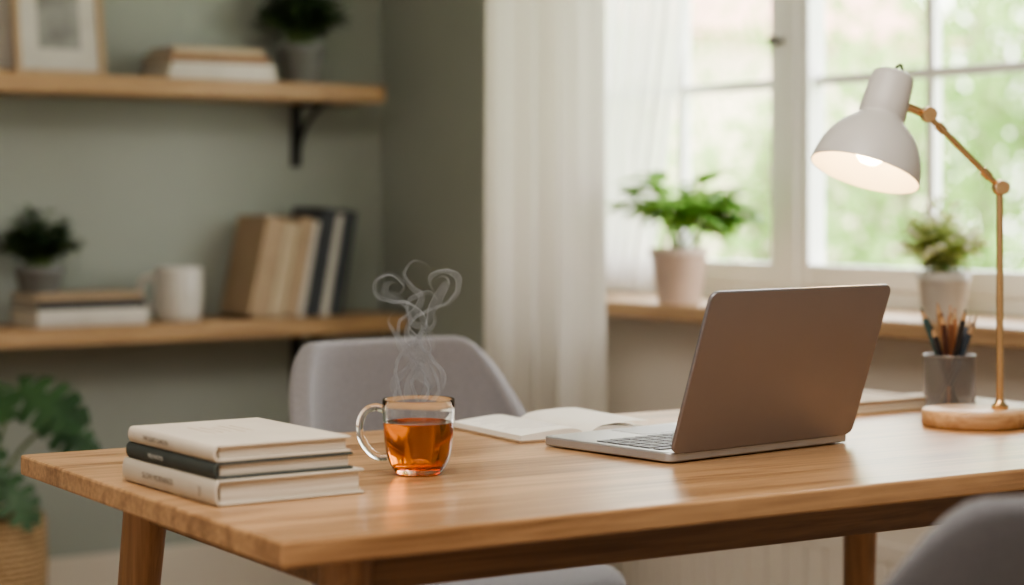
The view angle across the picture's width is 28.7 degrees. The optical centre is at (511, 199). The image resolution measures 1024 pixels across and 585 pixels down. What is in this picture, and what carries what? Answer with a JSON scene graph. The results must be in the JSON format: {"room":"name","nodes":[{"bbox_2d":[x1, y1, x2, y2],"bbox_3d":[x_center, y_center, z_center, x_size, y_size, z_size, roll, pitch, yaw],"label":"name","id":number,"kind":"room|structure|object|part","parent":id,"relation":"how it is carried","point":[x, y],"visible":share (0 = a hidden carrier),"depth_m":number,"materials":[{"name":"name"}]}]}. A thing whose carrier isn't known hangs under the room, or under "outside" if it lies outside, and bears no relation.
{"room":"home office","nodes":[
{"label":"home office","id":0,"kind":"room"},
{"bbox_2d":[0,505,47,584],"bbox_3d":[-1.172,0.879,4.406,0.292,0.371,0.292,0,0,0],"label":"basket","id":1,"kind":"object","parent":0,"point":[23,539],"depth_m":4.32,"materials":[{"name":"brown wicker"}]},
{"bbox_2d":[0,0,380,558],"bbox_3d":[-2.159,-0.235,4.495,4.700,2.600,0.200,0,0,-34],"label":"wall","id":2,"kind":"structure","parent":0,"point":[147,185],"depth_m":5.24,"materials":[{"name":"green paint"}]},
{"bbox_2d":[47,543,312,584],"bbox_3d":[-2.200,0.985,4.335,4.450,0.160,0.018,0,0,-34],"label":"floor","id":3,"kind":"structure","parent":2,"relation":"attached to","point":[195,563],"depth_m":5.25,"materials":[{"name":"beige paint"}]},
{"bbox_2d":[0,46,384,166],"bbox_3d":[-1.612,-0.238,4.608,2.930,0.296,0.230,0,0,-34],"label":"wall shelf","id":4,"kind":"object","parent":2,"relation":"attached to","point":[299,95],"depth_m":5.07,"materials":[{"name":"brown wood"}]},
{"bbox_2d":[0,0,14,71],"bbox_3d":[-1.291,-0.426,4.909,0.170,0.240,0.041,0,0,-34],"label":"picture frame","id":5,"kind":"object","parent":4,"relation":"on","point":[6,38],"visible":0.42,"depth_m":4.94,"materials":[{"name":"brown wood"}]},
{"bbox_2d":[10,0,106,74],"bbox_3d":[-1.133,-0.460,4.988,0.235,0.308,0.066,0,0,-34],"label":"picture frame","id":6,"kind":"object","parent":4,"relation":"on","point":[50,36],"visible":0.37,"depth_m":4.98,"materials":[{"name":"brown wood"}]},
{"bbox_2d":[36,0,80,49],"bbox_3d":[-1.132,-0.455,4.986,0.110,0.160,0.002,0,-9,-34],"label":"print","id":7,"kind":"object","parent":6,"relation":"attached to","point":[58,25],"depth_m":4.98},
{"bbox_2d":[141,53,269,64],"bbox_3d":[-0.789,-0.358,5.149,0.280,0.020,0.174,0,0,-34],"label":"book","id":8,"kind":"object","parent":4,"relation":"on","point":[154,58],"depth_m":5.07,"materials":[{"name":"beige paper"}]},
{"bbox_2d":[148,46,263,56],"bbox_3d":[-0.789,-0.377,5.149,0.250,0.018,0.164,0,0,-34],"label":"book","id":9,"kind":"object","parent":4,"relation":"on","point":[172,51],"depth_m":5.07,"materials":[{"name":"beige paper"}]},
{"bbox_3d":[-0.785,-0.346,5.152,0.300,0.081,0.184,0,0,-34],"label":"stack of books on the shelf","id":10,"kind":"part","parent":4,"relation":"part of","materials":[{"name":"white paper"}]},
{"bbox_2d":[139,69,275,81],"bbox_3d":[-0.785,-0.317,5.152,0.300,0.022,0.184,0,0,-34],"label":"book","id":11,"kind":"object","parent":4,"relation":"on","point":[269,75],"depth_m":5.08,"materials":[{"name":"white paper"}]},
{"bbox_2d":[142,61,274,72],"bbox_3d":[-0.782,-0.338,5.154,0.290,0.020,0.184,0,0,-34],"label":"book","id":12,"kind":"object","parent":4,"relation":"on","point":[149,66],"depth_m":5.08,"materials":[{"name":"white paper"}]},
{"bbox_2d":[249,0,353,82],"bbox_3d":[-0.541,-0.452,5.276,0.285,0.294,0.234,0,0,-34],"label":"potted plant","id":13,"kind":"object","parent":4,"relation":"on","point":[301,61],"visible":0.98,"depth_m":5.25,"materials":[{"name":"green plant"}]},
{"bbox_3d":[-0.557,-0.358,5.297,0.130,0.105,0.130,0,0,-34],"label":"pot","id":14,"kind":"part","parent":13,"relation":"part of","materials":[{"name":"ceramic"}]},
{"bbox_2d":[0,289,407,370],"bbox_3d":[-1.583,0.375,4.628,3.000,0.296,0.230,0,0,-34],"label":"wall shelf","id":15,"kind":"object","parent":2,"relation":"attached to","point":[350,322],"depth_m":4.93,"materials":[{"name":"brown wood"}]},
{"bbox_2d":[0,203,88,292],"bbox_3d":[-1.151,0.117,4.874,0.249,0.219,0.203,0,0,-34],"label":"potted plant","id":16,"kind":"object","parent":15,"relation":"on","point":[38,248],"visible":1,"depth_m":4.85,"materials":[{"name":"green plant"}]},
{"bbox_3d":[-1.156,0.194,4.889,0.122,0.065,0.122,0,0,-34],"label":"pot","id":17,"kind":"part","parent":16,"relation":"part of","materials":[{"name":"ceramic"}]},
{"bbox_2d":[11,289,142,302],"bbox_3d":[-1.078,0.237,4.952,0.275,0.020,0.174,0,0,-34],"label":"book","id":18,"kind":"object","parent":15,"relation":"on","point":[98,295],"depth_m":4.89,"materials":[{"name":"brown paper"}]},
{"bbox_3d":[-1.074,0.267,4.955,0.285,0.081,0.194,0,0,-34],"label":"stack of books on the shelf","id":19,"kind":"part","parent":15,"relation":"part of","materials":[{"name":"white paper"}]},
{"bbox_2d":[11,299,145,309],"bbox_3d":[-1.074,0.256,4.955,0.280,0.018,0.184,0,0,-34],"label":"book","id":20,"kind":"object","parent":15,"relation":"on","point":[18,304],"depth_m":4.88,"materials":[{"name":"grey paper"}]},
{"bbox_2d":[9,307,147,327],"bbox_3d":[-1.074,0.286,4.955,0.285,0.042,0.194,0,0,-34],"label":"book","id":21,"kind":"object","parent":15,"relation":"on","point":[35,317],"depth_m":4.87,"materials":[{"name":"white paper"}]},
{"bbox_2d":[137,267,202,321],"bbox_3d":[-0.861,0.239,5.093,0.150,0.136,0.123,0,0,33],"label":"ceramic mug","id":22,"kind":"object","parent":15,"relation":"on","point":[178,295],"visible":0.91,"depth_m":5.04,"materials":[{"name":"white ceramic"}]},
{"bbox_3d":[-0.929,0.235,5.086,0.049,0.093,0.017,0,0,0],"label":"handle","id":23,"kind":"part","parent":22,"relation":"part of","materials":[{"name":"white ceramic"}]},
{"bbox_2d":[220,207,356,318],"bbox_3d":[-0.592,0.163,5.298,0.320,0.287,0.175,0,0,-34],"label":"books","id":24,"kind":"object","parent":15,"relation":"on","point":[296,265],"visible":1,"depth_m":5.23,"materials":[{"name":"beige paper"}]},
{"bbox_2d":[297,221,319,316],"bbox_3d":[-0.578,0.180,5.307,0.068,0.254,0.160,0,0,-34],"label":"book","id":25,"kind":"object","parent":24,"relation":"on","point":[308,232],"depth_m":5.24,"materials":[{"name":"beige paper"}]},
{"bbox_2d":[320,215,342,316],"bbox_3d":[-0.523,0.172,5.345,0.070,0.270,0.170,0,0,-34],"label":"book","id":26,"kind":"object","parent":24,"relation":"on","point":[331,226],"depth_m":5.27,"materials":[{"name":"grey paper"}]},
{"bbox_2d":[381,0,485,351],"bbox_3d":[1.548,-0.235,3.011,0.250,2.600,6.430,0,0,-34],"label":"wall","id":27,"kind":"structure","parent":0,"point":[433,52],"depth_m":5.37,"materials":[{"name":"green paint"}]},
{"bbox_2d":[605,0,689,286],"bbox_3d":[0.305,-0.475,4.761,0.038,1.360,0.689,0,0,-34],"label":"sheer curtain","id":28,"kind":"object","parent":27,"relation":"hanging from","point":[644,39],"visible":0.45,"depth_m":4.76,"materials":[{"name":"white fabric"}]},
{"bbox_2d":[606,0,1023,316],"bbox_3d":[0.634,-0.481,4.418,0.078,1.417,1.745,0,0,-34],"label":"frame","id":29,"kind":"object","parent":27,"relation":"attached to","point":[798,81],"visible":0.46,"depth_m":4.37,"materials":[{"name":"white paint"}]},
{"bbox_2d":[767,35,783,46],"bbox_3d":[0.579,-0.350,4.396,0.041,0.026,0.026,0,0,-34],"label":"handle","id":30,"kind":"object","parent":29,"relation":"attached to","point":[772,40],"visible":1,"depth_m":4.38,"materials":[{"name":"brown metal"}]},
{"bbox_2d":[606,316,1023,584],"bbox_3d":[1.660,0.665,2.601,0.026,0.800,5.626,0,0,-34],"label":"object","id":31,"kind":"structure","parent":27,"relation":"attached to","point":[649,361],"depth_m":4.30,"materials":[{"name":"beige paint"}]},
{"bbox_2d":[606,291,1023,348],"bbox_3d":[0.616,0.244,4.173,0.280,0.035,1.840,0,0,-34],"label":"window sill","id":32,"kind":"structure","parent":27,"relation":"attached to","point":[896,324],"depth_m":3.86,"materials":[{"name":"brown wood"}]},
{"bbox_2d":[606,169,770,303],"bbox_3d":[0.381,0.079,4.392,0.377,0.294,0.300,0,0,24],"label":"potted plant","id":33,"kind":"object","parent":32,"relation":"on","point":[678,272],"visible":1,"depth_m":4.36,"materials":[{"name":"green plant"}]},
{"bbox_3d":[0.368,0.166,4.403,0.130,0.122,0.130,0,0,24],"label":"pot","id":34,"kind":"part","parent":33,"relation":"part of","materials":[{"name":"ceramic"}]},
{"bbox_2d":[891,196,990,321],"bbox_3d":[0.813,0.109,3.759,0.176,0.235,0.184,0,0,29],"label":"potted plant","id":35,"kind":"object","parent":32,"relation":"on","point":[941,250],"visible":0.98,"depth_m":3.73,"materials":[{"name":"green plant"}]},
{"bbox_3d":[0.811,0.180,3.761,0.100,0.092,0.100,0,0,-34],"label":"pot","id":36,"kind":"part","parent":35,"relation":"part of","materials":[{"name":"grey ceramic"}]},
{"bbox_3d":[0.457,-1.335,4.125,0.295,0.050,2.350,0,0,-34],"label":"curtain rod","id":37,"kind":"object","parent":27,"relation":"attached to","visible":0},
{"bbox_2d":[484,0,606,564],"bbox_3d":[0.059,-0.135,4.448,0.098,2.360,0.388,0,0,-34],"label":"linen curtain","id":38,"kind":"object","parent":37,"relation":"hanging from","point":[545,286],"visible":0.62,"depth_m":4.40,"materials":[{"name":"white fabric"}]},
{"bbox_3d":[-0.347,1.115,1.839,4.700,0.100,6.630,0,0,-34],"label":"floor","id":39,"kind":"structure","parent":0,"visible":0},
{"bbox_2d":[0,375,100,584],"bbox_3d":[-1.167,0.724,4.385,0.522,0.681,0.333,0,0,0],"label":"monstera plant","id":40,"kind":"object","parent":39,"relation":"on","point":[23,527],"visible":0.97,"depth_m":4.31,"materials":[{"name":"green plant"}]},
{"bbox_2d":[289,336,625,584],"bbox_3d":[-0.085,0.649,3.150,0.475,0.835,0.521,0,0,-34],"label":"upholstered chair","id":41,"kind":"object","parent":39,"relation":"on","point":[331,382],"visible":0.27,"depth_m":3.32,"materials":[{"name":"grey fabric"}]},
{"bbox_3d":[-0.140,0.435,3.231,0.475,0.406,0.325,0,0,-34],"label":"backrest","id":42,"kind":"part","parent":41,"relation":"part of","materials":[{"name":"grey fabric"}]},
{"bbox_3d":[-0.068,0.608,3.125,0.440,0.065,0.460,0,0,-34],"label":"seat","id":43,"kind":"part","parent":41,"relation":"part of","materials":[{"name":"grey fabric"}]},
{"bbox_2d":[21,393,1023,584],"bbox_3d":[0.239,0.691,2.560,1.530,0.752,0.750,0,0,-32],"label":"wooden desk","id":44,"kind":"object","parent":39,"relation":"on","point":[498,507],"visible":0.77,"depth_m":2.21,"materials":[{"name":"brown wood"}]},
{"bbox_3d":[-0.474,0.702,2.457,0.111,0.729,0.055,0,0,-5],"label":"leg","id":45,"kind":"part","parent":44,"relation":"part of","materials":[{"name":"brown wood"}]},
{"bbox_2d":[122,417,363,506],"bbox_3d":[-0.299,0.283,2.193,0.178,0.062,0.236,0,0,-34],"label":"book stack","id":46,"kind":"object","parent":44,"relation":"on","point":[229,462],"visible":1,"depth_m":2.12,"materials":[{"name":"beige paper"}]},
{"bbox_2d":[128,417,350,462],"bbox_3d":[-0.301,0.261,2.189,0.162,0.018,0.218,0,0,-34],"label":"book","id":47,"kind":"object","parent":46,"relation":"on","point":[244,440],"depth_m":2.14,"materials":[{"name":"beige paper"}]},
{"bbox_2d":[126,441,352,479],"bbox_3d":[-0.301,0.279,2.191,0.164,0.018,0.225,0,0,-34],"label":"book","id":48,"kind":"object","parent":46,"relation":"on","point":[155,460],"depth_m":2.11,"materials":[{"name":"black fabric"}]},
{"bbox_2d":[122,457,363,506],"bbox_3d":[-0.298,0.301,2.194,0.176,0.026,0.236,0,0,-34],"label":"book","id":49,"kind":"object","parent":46,"relation":"on","point":[292,479],"depth_m":2.11,"materials":[{"name":"beige fabric"}]},
{"bbox_3d":[-0.180,0.702,1.984,0.055,0.729,0.111,0,0,31],"label":"leg","id":50,"kind":"part","parent":44,"relation":"part of","materials":[{"name":"brown wood"}]},
{"bbox_2d":[356,395,454,475],"bbox_3d":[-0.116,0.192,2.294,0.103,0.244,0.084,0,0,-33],"label":"mug","id":51,"kind":"object","parent":44,"relation":"on","point":[418,429],"visible":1,"depth_m":2.27,"materials":[{"name":"clear glass"}]},
{"bbox_3d":[-0.161,0.267,2.299,0.036,0.066,0.010,0,0,0],"label":"handle","id":52,"kind":"part","parent":51,"relation":"part of","materials":[{"name":"clear glass"}]},
{"bbox_2d":[454,407,643,442],"bbox_3d":[0.053,0.305,2.726,0.210,0.019,0.198,0,0,-29],"label":"open notebook","id":53,"kind":"object","parent":44,"relation":"on","point":[534,426],"visible":0.96,"depth_m":2.70,"materials":[{"name":"white paper"}]},
{"bbox_2d":[545,284,889,461],"bbox_3d":[0.261,0.210,2.549,0.328,0.208,0.302,0,0,-40],"label":"laptop","id":54,"kind":"object","parent":44,"relation":"on","point":[775,368],"visible":1,"depth_m":2.46,"materials":[{"name":"metal"}]},
{"bbox_3d":[0.335,0.204,2.461,0.328,0.197,0.072,0,0,-40],"label":"lid","id":55,"kind":"part","parent":54,"relation":"part of","materials":[{"name":"metal"}]},
{"bbox_3d":[0.532,0.702,3.087,0.055,0.727,0.086,0,0,-23],"label":"leg","id":56,"kind":"part","parent":44,"relation":"part of","materials":[{"name":"brown wood"}]},
{"bbox_2d":[857,389,927,414],"bbox_3d":[0.496,0.305,3.044,0.190,0.019,0.201,0,0,-34],"label":"closed notebook","id":57,"kind":"object","parent":44,"relation":"on","point":[872,401],"visible":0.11,"depth_m":2.99,"materials":[{"name":"beige paper"}]},
{"bbox_2d":[811,63,1023,430],"bbox_3d":[0.568,0.062,2.781,0.308,0.506,0.152,0,0,-10],"label":"desk lamp","id":58,"kind":"object","parent":44,"relation":"on","point":[872,148],"visible":1,"depth_m":2.77,"materials":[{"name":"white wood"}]},
{"bbox_3d":[0.490,-0.097,2.767,0.150,0.178,0.152,0,0,0],"label":"lamp shade","id":59,"kind":"part","parent":58,"relation":"part of","materials":[{"name":"metal"}]},
{"bbox_3d":[0.500,-0.080,2.774,0.048,0.065,0.048,0,0,0],"label":"bulb","id":60,"kind":"part","parent":58,"relation":"part of","materials":[{"name":"white glass"}]},
{"bbox_3d":[0.616,0.076,2.793,0.156,0.433,0.036,0,0,0],"label":"brass arm","id":61,"kind":"part","parent":58,"relation":"part of"},
{"bbox_2d":[920,302,976,405],"bbox_3d":[0.662,0.234,3.022,0.085,0.161,0.082,0,0,-34],"label":"pencil holder","id":62,"kind":"object","parent":44,"relation":"on","point":[948,372],"visible":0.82,"depth_m":3.00,"materials":[{"name":"glass"}]},
{"bbox_2d":[925,354,973,405],"bbox_3d":[0.661,0.275,3.023,0.073,0.078,0.073,0,0,-34],"label":"cup","id":63,"kind":"object","parent":62,"relation":"attached to","point":[949,378],"depth_m":2.99,"materials":[{"name":"clear glass"}]},
{"bbox_2d":[883,496,1023,584],"bbox_3d":[0.359,0.649,1.812,0.475,0.835,0.521,0,0,-34],"label":"upholstered chair","id":64,"kind":"object","parent":39,"relation":"on","point":[980,541],"visible":1,"depth_m":1.54,"materials":[{"name":"grey fabric"}]},
{"label":"outside","id":65,"kind":"structure","parent":0,"visible":0},
{"bbox_3d":[10.362,1.415,16.752,29.600,0.100,40.000,0,0,-34],"label":"ground","id":66,"kind":"structure","parent":65,"visible":0},
{"bbox_2d":[670,22,739,259],"bbox_3d":[0.491,-0.535,16.329,2.638,3.810,3.407,0,0,0],"label":"tree","id":67,"kind":"object","parent":66,"relation":"on","point":[700,127],"visible":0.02,"depth_m":16.06,"materials":[{"name":"green plant"}]},
{"bbox_2d":[660,0,770,246],"bbox_3d":[0.943,-0.658,19.356,3.162,4.055,3.705,0,0,-34],"label":"tree","id":68,"kind":"object","parent":66,"relation":"on","point":[701,48],"visible":0.07,"depth_m":19.36,"materials":[{"name":"green plant"}]},
{"bbox_2d":[624,0,966,292],"bbox_3d":[1.403,-1.135,24.562,6.600,5.000,5.600,0,0,-34],"label":"foliage","id":69,"kind":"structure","parent":66,"relation":"on","point":[740,63],"depth_m":22.37,"materials":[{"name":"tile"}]},
{"bbox_2d":[608,44,1023,297],"bbox_3d":[1.567,0.299,11.818,2.842,2.429,2.827,0,0,-34],"label":"tree","id":70,"kind":"object","parent":66,"relation":"on","point":[757,248],"visible":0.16,"depth_m":11.53,"materials":[{"name":"green plant"}]},
{"bbox_2d":[691,0,1023,270],"bbox_3d":[2.833,-0.871,11.968,3.585,4.480,3.089,0,0,-34],"label":"tree","id":71,"kind":"object","parent":66,"relation":"on","point":[840,10],"visible":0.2,"depth_m":11.84,"materials":[{"name":"green plant"}]},
{"bbox_2d":[692,0,1023,317],"bbox_3d":[2.125,0.249,10.406,2.919,2.563,2.536,0,0,-34],"label":"tree","id":72,"kind":"object","parent":66,"relation":"on","point":[877,243],"visible":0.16,"depth_m":10.16,"materials":[{"name":"green plant"}]},
{"bbox_2d":[767,4,1023,270],"bbox_3d":[3.848,-1.020,15.263,3.743,4.778,3.626,0,0,-18],"label":"tree","id":73,"kind":"object","parent":66,"relation":"on","point":[920,55],"visible":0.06,"depth_m":15.06,"materials":[{"name":"green plant"}]},
{"bbox_2d":[825,0,1023,271],"bbox_3d":[3.060,-0.436,10.046,2.954,3.613,3.351,0,0,-2],"label":"tree","id":74,"kind":"object","parent":66,"relation":"on","point":[1007,119],"visible":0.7,"depth_m":10.45,"materials":[{"name":"green plant"}]}
]}

